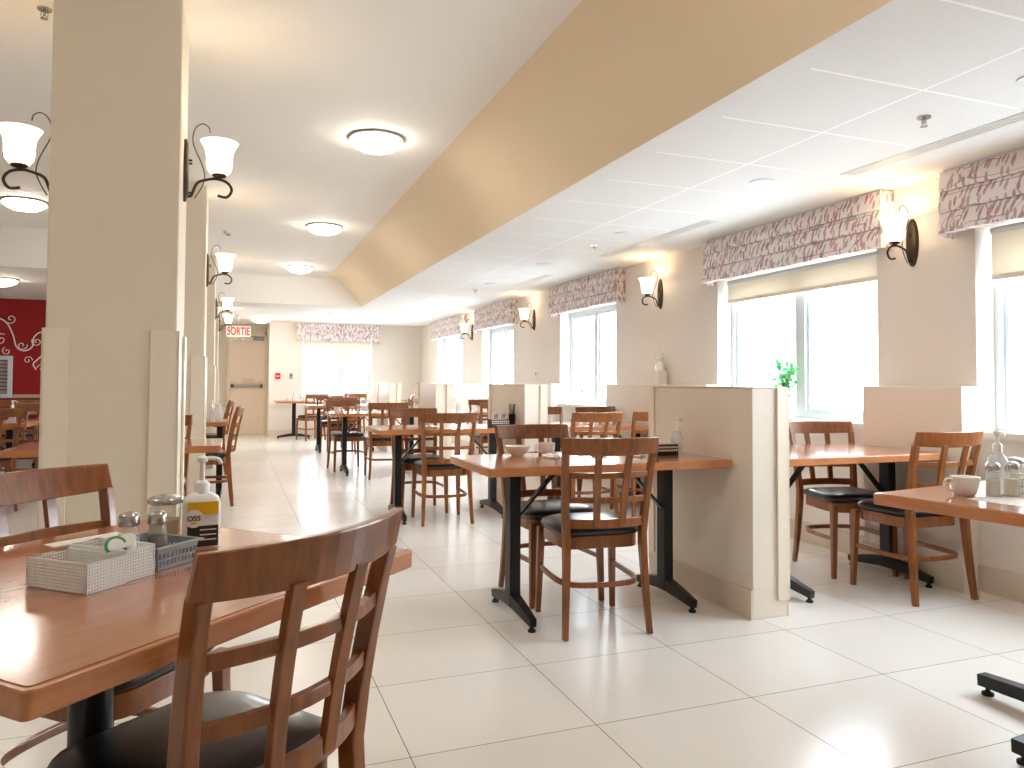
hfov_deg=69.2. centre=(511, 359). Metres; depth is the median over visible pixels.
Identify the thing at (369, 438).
seat cushion
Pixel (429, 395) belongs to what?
wall
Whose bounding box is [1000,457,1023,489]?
jar
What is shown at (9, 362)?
panel
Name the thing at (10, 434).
dining table
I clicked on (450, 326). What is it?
window valance
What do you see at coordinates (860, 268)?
roller blind
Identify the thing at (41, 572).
mesh basket
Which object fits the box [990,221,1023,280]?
roller blind
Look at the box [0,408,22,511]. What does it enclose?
dining chair
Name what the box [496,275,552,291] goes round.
ceiling vent
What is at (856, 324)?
bare tree
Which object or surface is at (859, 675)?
floor
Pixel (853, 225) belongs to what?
window valance
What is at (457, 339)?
window
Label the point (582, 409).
dining chair
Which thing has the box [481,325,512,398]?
window
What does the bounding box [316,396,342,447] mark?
dining chair
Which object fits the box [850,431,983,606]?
dining chair
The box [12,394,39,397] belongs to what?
trim
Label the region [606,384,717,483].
wall
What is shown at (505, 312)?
window valance
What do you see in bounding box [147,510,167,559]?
pepper shaker
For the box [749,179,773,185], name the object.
recessed light
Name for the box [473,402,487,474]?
dining chair
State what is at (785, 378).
potted plant
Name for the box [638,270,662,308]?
wall sconce
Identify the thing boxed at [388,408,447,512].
dining chair
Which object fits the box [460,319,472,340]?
wall sconce
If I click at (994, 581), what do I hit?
baseboard
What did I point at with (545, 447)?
coffee mug
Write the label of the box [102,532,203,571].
plastic basket
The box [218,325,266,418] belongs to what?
door frame
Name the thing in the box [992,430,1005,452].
sanitizer bottle
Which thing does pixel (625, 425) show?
dining table
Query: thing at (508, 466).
dining table
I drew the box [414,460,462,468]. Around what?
seat cushion
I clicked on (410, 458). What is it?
seat cushion
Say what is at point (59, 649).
dining table
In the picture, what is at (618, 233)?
recessed light
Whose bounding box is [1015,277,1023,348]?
bare tree
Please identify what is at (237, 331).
exit sign
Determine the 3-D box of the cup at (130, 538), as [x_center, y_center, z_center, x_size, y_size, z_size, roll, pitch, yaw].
[-0.740,0.353,1.419,0.039,0.037,0.040,1,-2,-21]
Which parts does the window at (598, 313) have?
sill, sash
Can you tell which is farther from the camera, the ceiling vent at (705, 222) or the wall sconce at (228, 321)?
the wall sconce at (228, 321)
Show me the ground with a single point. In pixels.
(838, 405)
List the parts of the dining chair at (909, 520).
leg, leg, seat frame, leg, rail, rail, rail, leg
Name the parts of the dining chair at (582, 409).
rail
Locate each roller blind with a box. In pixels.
[303,341,369,358]
[727,251,876,303]
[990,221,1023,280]
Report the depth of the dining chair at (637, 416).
6.20 m
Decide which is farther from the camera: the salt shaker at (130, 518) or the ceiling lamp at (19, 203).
the ceiling lamp at (19, 203)
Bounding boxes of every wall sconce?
[0,112,50,195]
[183,123,238,201]
[206,245,235,286]
[215,292,233,319]
[219,314,233,330]
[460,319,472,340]
[519,303,535,329]
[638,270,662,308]
[879,205,918,266]
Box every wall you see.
[0,298,45,393]
[266,324,268,434]
[267,322,420,435]
[377,383,400,452]
[415,383,416,424]
[416,383,451,458]
[421,177,1023,574]
[456,383,481,450]
[488,384,547,505]
[506,383,559,441]
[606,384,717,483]
[648,386,789,619]
[863,386,979,591]
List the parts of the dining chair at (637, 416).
leg, leg, rail, rail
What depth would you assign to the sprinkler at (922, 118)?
3.35 m
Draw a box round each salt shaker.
[118,511,139,545]
[985,462,1000,496]
[1004,461,1019,495]
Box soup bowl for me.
[505,445,529,455]
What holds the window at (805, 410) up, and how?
in the wall at (935, 316)
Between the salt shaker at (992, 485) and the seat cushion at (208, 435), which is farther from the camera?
the seat cushion at (208, 435)
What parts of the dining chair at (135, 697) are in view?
rail, rail, leg, seat frame, leg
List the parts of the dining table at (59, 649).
post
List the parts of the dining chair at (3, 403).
seat frame, rail, leg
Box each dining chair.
[0,400,39,468]
[0,404,39,471]
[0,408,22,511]
[0,463,230,767]
[47,507,402,767]
[184,415,192,496]
[205,406,244,506]
[206,400,234,474]
[295,394,327,440]
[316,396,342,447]
[326,400,366,471]
[327,397,357,453]
[344,394,366,436]
[364,403,407,479]
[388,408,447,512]
[401,395,414,424]
[411,413,477,526]
[468,399,487,453]
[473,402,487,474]
[494,424,603,608]
[535,437,658,640]
[548,407,580,496]
[552,412,622,514]
[575,406,616,488]
[610,412,647,516]
[789,421,898,578]
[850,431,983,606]
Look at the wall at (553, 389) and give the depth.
9.25 m
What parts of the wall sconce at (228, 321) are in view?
lamp shade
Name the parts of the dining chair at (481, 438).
seat frame, leg, rail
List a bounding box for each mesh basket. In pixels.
[26,547,126,594]
[69,537,154,581]
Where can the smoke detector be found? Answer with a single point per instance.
(227, 232)
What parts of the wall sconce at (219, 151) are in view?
arm, lamp shade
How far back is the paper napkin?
3.71 m
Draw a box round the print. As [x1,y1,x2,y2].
[108,539,123,551]
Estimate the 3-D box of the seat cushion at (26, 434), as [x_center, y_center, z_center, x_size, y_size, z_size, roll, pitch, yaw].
[-6.092,0.923,9.169,0.412,0.052,0.385,1,-2,-31]
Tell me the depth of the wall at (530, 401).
6.37 m
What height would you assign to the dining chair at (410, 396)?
0.884 m
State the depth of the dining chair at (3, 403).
8.96 m
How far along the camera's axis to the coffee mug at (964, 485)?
2.50 m
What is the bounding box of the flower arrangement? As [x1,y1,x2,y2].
[401,399,417,407]
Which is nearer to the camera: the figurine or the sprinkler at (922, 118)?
the sprinkler at (922, 118)
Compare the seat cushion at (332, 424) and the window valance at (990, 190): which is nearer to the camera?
the window valance at (990, 190)
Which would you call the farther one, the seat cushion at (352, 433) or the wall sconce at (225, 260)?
the seat cushion at (352, 433)
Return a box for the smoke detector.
[223,230,233,235]
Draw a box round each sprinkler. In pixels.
[37,5,51,19]
[916,115,930,127]
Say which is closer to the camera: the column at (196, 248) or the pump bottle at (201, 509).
the pump bottle at (201, 509)
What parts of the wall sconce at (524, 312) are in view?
lamp shade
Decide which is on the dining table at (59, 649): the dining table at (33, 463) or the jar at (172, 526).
the jar at (172, 526)
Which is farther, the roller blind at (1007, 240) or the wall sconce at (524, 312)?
the wall sconce at (524, 312)
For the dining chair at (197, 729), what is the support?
on the floor
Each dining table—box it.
[0,408,38,467]
[0,438,222,457]
[0,519,411,746]
[1,419,38,472]
[206,419,228,497]
[274,400,312,438]
[305,404,373,452]
[325,411,413,475]
[365,424,502,524]
[450,451,731,632]
[452,410,487,454]
[547,421,647,498]
[789,443,947,602]
[873,479,1023,766]
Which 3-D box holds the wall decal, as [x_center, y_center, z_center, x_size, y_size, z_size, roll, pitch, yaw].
[-7.333,-0.234,11.020,0.959,0.819,0.020,1,-2,-21]
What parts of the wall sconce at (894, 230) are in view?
lamp shade, arm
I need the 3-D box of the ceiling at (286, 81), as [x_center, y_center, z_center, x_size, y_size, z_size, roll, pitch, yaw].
[-3.602,-1.592,3.671,7.000,0.100,14.520,1,-2,-21]
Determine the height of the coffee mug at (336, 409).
0.062 m
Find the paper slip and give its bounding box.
[43,532,124,546]
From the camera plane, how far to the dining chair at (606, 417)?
6.03 m
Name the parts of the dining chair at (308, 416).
leg, leg, seat frame, leg, rail, rail, leg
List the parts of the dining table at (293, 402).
post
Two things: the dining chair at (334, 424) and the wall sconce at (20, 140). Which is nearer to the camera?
the wall sconce at (20, 140)
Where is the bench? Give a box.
[0,398,39,459]
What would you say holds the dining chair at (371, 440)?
on the floor
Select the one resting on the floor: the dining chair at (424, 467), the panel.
the dining chair at (424, 467)
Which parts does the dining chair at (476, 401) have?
rail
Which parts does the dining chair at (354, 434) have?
leg, leg, rail, rail, rail, seat frame, leg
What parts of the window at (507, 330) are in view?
sash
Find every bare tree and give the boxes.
[580,312,615,398]
[821,277,1020,372]
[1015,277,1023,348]
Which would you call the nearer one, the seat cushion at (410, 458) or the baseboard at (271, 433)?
the seat cushion at (410, 458)
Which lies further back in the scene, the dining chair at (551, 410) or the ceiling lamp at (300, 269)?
the ceiling lamp at (300, 269)
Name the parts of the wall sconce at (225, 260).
arm, lamp shade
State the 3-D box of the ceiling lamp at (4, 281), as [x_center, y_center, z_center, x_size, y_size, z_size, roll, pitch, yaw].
[-6.099,-0.906,8.845,0.380,0.108,0.380,1,-2,-21]
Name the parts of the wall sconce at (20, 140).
lamp shade, arm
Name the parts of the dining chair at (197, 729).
leg, rail, rail, rail, rail, seat frame, leg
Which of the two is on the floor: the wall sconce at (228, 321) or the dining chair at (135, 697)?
the dining chair at (135, 697)
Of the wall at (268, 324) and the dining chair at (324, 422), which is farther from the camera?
the wall at (268, 324)
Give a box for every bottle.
[182,455,222,548]
[674,418,681,430]
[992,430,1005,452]
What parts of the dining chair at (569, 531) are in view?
leg, leg, seat frame, rail, rail, rail, rail, leg, leg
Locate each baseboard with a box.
[268,428,374,436]
[452,436,1023,602]
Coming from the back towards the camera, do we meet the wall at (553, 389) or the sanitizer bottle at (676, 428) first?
the wall at (553, 389)
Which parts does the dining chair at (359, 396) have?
rail, leg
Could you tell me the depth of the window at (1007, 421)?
4.09 m
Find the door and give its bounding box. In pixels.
[226,332,266,433]
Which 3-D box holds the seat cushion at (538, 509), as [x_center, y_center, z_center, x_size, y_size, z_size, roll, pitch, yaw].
[0.217,0.788,3.933,0.412,0.052,0.385,1,-2,-22]
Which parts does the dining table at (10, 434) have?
post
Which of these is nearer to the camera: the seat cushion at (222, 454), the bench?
the seat cushion at (222, 454)
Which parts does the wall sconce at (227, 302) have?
lamp shade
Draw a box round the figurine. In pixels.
[653,351,666,384]
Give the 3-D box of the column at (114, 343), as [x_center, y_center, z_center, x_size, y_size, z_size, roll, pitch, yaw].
[-1.721,-0.165,3.269,0.510,2.760,0.510,1,-2,-21]
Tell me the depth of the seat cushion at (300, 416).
14.10 m
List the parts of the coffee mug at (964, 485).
handle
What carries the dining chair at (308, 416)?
on the floor
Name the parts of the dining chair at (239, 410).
seat frame, leg, leg, rail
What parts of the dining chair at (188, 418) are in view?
rail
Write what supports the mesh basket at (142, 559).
on the dining table at (59, 649)
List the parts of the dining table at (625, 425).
post, post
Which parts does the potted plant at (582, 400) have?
pot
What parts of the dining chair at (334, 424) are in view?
rail, rail, leg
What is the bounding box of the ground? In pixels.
[789,401,1023,417]
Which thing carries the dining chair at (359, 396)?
on the floor
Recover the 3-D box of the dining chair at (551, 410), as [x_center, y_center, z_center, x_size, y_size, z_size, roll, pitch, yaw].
[0.361,0.908,7.137,0.456,0.884,0.534,1,-2,-21]
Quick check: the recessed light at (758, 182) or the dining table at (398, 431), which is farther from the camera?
the dining table at (398, 431)
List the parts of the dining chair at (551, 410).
rail, leg, leg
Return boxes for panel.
[0,356,12,397]
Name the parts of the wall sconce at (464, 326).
lamp shade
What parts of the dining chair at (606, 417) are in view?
leg, leg, rail, rail, leg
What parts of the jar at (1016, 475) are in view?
metal lid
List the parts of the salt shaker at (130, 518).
metal lid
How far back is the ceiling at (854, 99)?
4.02 m
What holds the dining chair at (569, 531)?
on the floor
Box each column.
[37,0,188,528]
[184,184,208,494]
[205,255,216,467]
[215,307,218,432]
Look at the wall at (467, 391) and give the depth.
12.52 m
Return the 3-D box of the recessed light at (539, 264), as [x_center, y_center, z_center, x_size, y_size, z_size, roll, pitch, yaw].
[0.319,-0.966,7.560,0.144,0.006,0.144,1,-2,-21]
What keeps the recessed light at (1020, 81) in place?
in the ceiling at (854, 99)
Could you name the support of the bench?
on the floor
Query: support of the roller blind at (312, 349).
attached to the window at (340, 362)
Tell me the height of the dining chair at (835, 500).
0.884 m
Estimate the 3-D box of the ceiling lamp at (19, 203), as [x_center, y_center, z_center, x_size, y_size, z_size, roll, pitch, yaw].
[-4.458,-1.393,6.785,0.380,0.108,0.380,1,-2,-21]
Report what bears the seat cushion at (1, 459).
on the dining chair at (8, 463)
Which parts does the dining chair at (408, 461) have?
leg, leg, seat frame, rail, rail, rail, leg, leg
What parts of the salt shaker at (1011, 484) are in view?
metal lid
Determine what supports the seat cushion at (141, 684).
on the dining chair at (135, 697)
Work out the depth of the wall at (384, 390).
11.86 m
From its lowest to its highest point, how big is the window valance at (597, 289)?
0.381 m
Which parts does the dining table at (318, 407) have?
post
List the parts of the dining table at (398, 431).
post, post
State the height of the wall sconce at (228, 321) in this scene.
0.370 m
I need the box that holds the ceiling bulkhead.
[328,0,892,306]
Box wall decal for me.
[0,316,41,369]
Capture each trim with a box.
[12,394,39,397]
[216,272,359,306]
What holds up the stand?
on the dining table at (398, 431)
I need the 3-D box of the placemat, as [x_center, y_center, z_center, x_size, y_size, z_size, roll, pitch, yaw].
[1.762,0.459,2.428,0.470,0.001,0.280,1,-2,-30]
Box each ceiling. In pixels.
[0,0,581,276]
[0,0,1023,326]
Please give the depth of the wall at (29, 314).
11.05 m
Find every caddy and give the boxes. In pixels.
[487,419,509,426]
[657,443,677,455]
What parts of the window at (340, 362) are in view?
sash, sill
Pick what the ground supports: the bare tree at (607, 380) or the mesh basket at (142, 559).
the bare tree at (607, 380)
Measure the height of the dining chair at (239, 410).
0.884 m
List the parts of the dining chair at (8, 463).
seat frame, rail, rail, rail, leg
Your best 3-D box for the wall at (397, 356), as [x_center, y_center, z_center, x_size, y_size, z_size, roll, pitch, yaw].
[-3.368,0.438,15.744,3.420,2.330,0.250,1,-2,-21]
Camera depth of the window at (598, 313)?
8.69 m
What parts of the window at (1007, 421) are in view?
sill, sash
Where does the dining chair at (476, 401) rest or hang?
on the floor
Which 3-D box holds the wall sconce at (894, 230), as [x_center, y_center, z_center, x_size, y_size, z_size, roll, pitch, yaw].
[2.316,-0.745,4.447,0.233,0.370,0.166,1,-2,-21]
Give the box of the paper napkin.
[542,453,561,457]
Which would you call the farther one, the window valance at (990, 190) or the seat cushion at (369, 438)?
the seat cushion at (369, 438)
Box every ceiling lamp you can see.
[0,196,48,212]
[0,277,18,287]
[251,317,270,322]
[286,265,313,273]
[306,222,342,235]
[323,314,344,319]
[348,129,404,153]
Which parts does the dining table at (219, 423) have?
post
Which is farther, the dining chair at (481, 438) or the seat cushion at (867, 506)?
the dining chair at (481, 438)
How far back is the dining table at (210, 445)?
4.26 m
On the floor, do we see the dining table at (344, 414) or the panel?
the dining table at (344, 414)
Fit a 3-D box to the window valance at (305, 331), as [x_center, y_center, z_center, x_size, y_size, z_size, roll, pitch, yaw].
[-3.608,-0.545,15.474,1.697,0.381,0.133,1,-2,-21]
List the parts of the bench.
backrest, seat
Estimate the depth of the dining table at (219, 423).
7.03 m
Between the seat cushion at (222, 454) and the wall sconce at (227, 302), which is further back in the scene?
the wall sconce at (227, 302)
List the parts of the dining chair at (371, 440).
leg, leg, seat frame, rail, rail, rail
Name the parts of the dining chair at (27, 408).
rail, rail, rail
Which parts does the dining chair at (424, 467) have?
leg, leg, rail, seat frame, rail, rail, rail, leg, leg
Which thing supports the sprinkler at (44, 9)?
attached to the ceiling at (286, 81)
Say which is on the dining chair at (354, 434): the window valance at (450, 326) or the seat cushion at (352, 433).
the seat cushion at (352, 433)
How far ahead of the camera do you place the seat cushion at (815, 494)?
4.39 m
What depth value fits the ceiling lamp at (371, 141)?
4.89 m
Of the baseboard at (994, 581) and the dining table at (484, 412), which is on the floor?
the dining table at (484, 412)
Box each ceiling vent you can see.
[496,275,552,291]
[599,220,716,256]
[840,112,1023,176]
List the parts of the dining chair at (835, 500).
leg, rail, rail, rail, seat frame, leg, leg, leg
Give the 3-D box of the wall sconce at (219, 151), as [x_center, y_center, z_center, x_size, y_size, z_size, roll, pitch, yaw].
[-1.388,-0.901,3.427,0.233,0.370,0.166,1,-2,-21]
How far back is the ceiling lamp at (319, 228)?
7.70 m
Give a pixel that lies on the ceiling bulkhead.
(614, 76)
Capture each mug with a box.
[334,407,342,411]
[534,442,554,453]
[943,475,980,495]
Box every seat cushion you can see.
[0,458,11,460]
[2,433,38,436]
[47,690,321,767]
[114,647,213,693]
[206,433,216,438]
[206,450,225,457]
[298,415,322,417]
[327,423,352,425]
[330,431,364,436]
[366,436,390,440]
[402,454,444,463]
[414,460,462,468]
[475,433,487,438]
[521,499,592,519]
[541,512,637,536]
[803,487,878,502]
[857,498,941,516]
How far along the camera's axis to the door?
15.97 m
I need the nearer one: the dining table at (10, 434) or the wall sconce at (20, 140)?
the wall sconce at (20, 140)
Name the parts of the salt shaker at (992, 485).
metal lid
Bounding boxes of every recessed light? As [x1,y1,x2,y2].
[536,263,549,265]
[615,232,632,235]
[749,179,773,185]
[1016,76,1023,86]
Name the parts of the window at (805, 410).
sill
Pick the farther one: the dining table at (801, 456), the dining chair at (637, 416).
the dining chair at (637, 416)
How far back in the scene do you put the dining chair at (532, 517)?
4.04 m
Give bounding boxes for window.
[302,341,371,396]
[444,335,462,397]
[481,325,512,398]
[558,304,615,406]
[731,290,862,428]
[983,278,1023,441]
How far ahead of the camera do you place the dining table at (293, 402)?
14.55 m
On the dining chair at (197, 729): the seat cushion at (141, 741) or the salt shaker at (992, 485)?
the seat cushion at (141, 741)
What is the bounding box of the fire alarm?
[275,373,279,378]
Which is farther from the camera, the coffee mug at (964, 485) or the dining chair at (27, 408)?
the dining chair at (27, 408)
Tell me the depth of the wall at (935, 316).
4.86 m
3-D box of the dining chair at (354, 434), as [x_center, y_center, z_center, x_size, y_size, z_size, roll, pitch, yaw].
[-2.130,0.972,9.531,0.456,0.884,0.534,1,-2,-25]
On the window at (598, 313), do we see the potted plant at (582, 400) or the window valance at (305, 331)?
the potted plant at (582, 400)
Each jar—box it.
[147,493,183,545]
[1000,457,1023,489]
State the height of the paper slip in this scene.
0.002 m
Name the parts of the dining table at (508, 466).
post, post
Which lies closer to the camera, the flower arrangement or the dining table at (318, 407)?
the flower arrangement
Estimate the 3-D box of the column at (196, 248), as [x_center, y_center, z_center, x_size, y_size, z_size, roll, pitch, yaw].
[-2.869,-0.074,6.308,0.510,2.760,0.490,1,-2,-21]
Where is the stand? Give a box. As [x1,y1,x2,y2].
[509,404,514,424]
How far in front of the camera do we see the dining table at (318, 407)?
11.86 m
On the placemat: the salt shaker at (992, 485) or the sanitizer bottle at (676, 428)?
the salt shaker at (992, 485)
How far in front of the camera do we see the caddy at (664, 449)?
3.85 m
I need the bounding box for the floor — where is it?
[0,433,1023,767]
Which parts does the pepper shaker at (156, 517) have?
metal lid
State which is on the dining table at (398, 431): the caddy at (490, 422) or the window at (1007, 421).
the caddy at (490, 422)
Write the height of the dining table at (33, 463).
0.746 m
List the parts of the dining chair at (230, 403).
leg, rail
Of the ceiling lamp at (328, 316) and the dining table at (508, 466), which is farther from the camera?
the ceiling lamp at (328, 316)
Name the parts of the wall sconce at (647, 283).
lamp shade, arm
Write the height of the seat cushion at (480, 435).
0.052 m
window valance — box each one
[297,323,379,342]
[430,314,465,340]
[473,299,517,331]
[548,267,624,316]
[702,189,894,285]
[938,147,1023,238]
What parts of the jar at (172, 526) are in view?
metal lid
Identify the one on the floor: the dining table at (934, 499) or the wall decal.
the dining table at (934, 499)
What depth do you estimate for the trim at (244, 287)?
11.52 m
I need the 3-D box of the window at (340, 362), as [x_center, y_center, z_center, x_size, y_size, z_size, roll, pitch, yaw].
[-3.682,0.196,15.598,1.428,1.200,0.235,1,-2,-21]
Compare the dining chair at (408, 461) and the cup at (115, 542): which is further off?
the dining chair at (408, 461)
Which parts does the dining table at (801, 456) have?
post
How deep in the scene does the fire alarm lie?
15.05 m
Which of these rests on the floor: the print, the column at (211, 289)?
the column at (211, 289)
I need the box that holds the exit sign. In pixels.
[226,315,250,336]
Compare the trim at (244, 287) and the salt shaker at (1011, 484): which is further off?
the trim at (244, 287)
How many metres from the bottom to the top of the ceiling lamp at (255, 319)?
0.108 m
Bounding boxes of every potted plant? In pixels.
[577,381,588,403]
[768,358,798,411]
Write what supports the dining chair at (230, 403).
on the floor
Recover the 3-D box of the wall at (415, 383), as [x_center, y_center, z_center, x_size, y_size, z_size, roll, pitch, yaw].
[-1.798,1.046,15.437,0.120,1.110,1.400,1,-2,-21]
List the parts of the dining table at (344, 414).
post, post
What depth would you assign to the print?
1.40 m
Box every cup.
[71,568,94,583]
[104,536,126,552]
[120,533,136,551]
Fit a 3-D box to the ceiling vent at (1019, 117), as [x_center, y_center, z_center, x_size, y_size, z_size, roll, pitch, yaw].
[2.220,-1.085,3.544,0.100,0.006,1.600,1,-2,-21]
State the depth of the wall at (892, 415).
4.26 m
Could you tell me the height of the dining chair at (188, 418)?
0.884 m
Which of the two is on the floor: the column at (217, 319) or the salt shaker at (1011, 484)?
the column at (217, 319)
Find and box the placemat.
[969,491,1023,506]
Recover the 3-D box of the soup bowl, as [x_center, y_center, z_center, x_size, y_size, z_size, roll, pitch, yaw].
[0.028,0.469,3.803,0.136,0.051,0.136,1,-2,-21]
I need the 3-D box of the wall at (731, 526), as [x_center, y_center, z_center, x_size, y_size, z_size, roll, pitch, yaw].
[1.078,0.699,3.999,0.224,1.106,0.942,1,-2,-21]
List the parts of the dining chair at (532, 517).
leg, rail, seat frame, leg, rail, leg, leg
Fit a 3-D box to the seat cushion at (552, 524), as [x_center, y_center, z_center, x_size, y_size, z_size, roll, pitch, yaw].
[0.363,0.776,3.527,0.412,0.052,0.385,1,-2,-15]
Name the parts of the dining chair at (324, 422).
leg, rail, rail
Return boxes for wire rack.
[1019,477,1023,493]

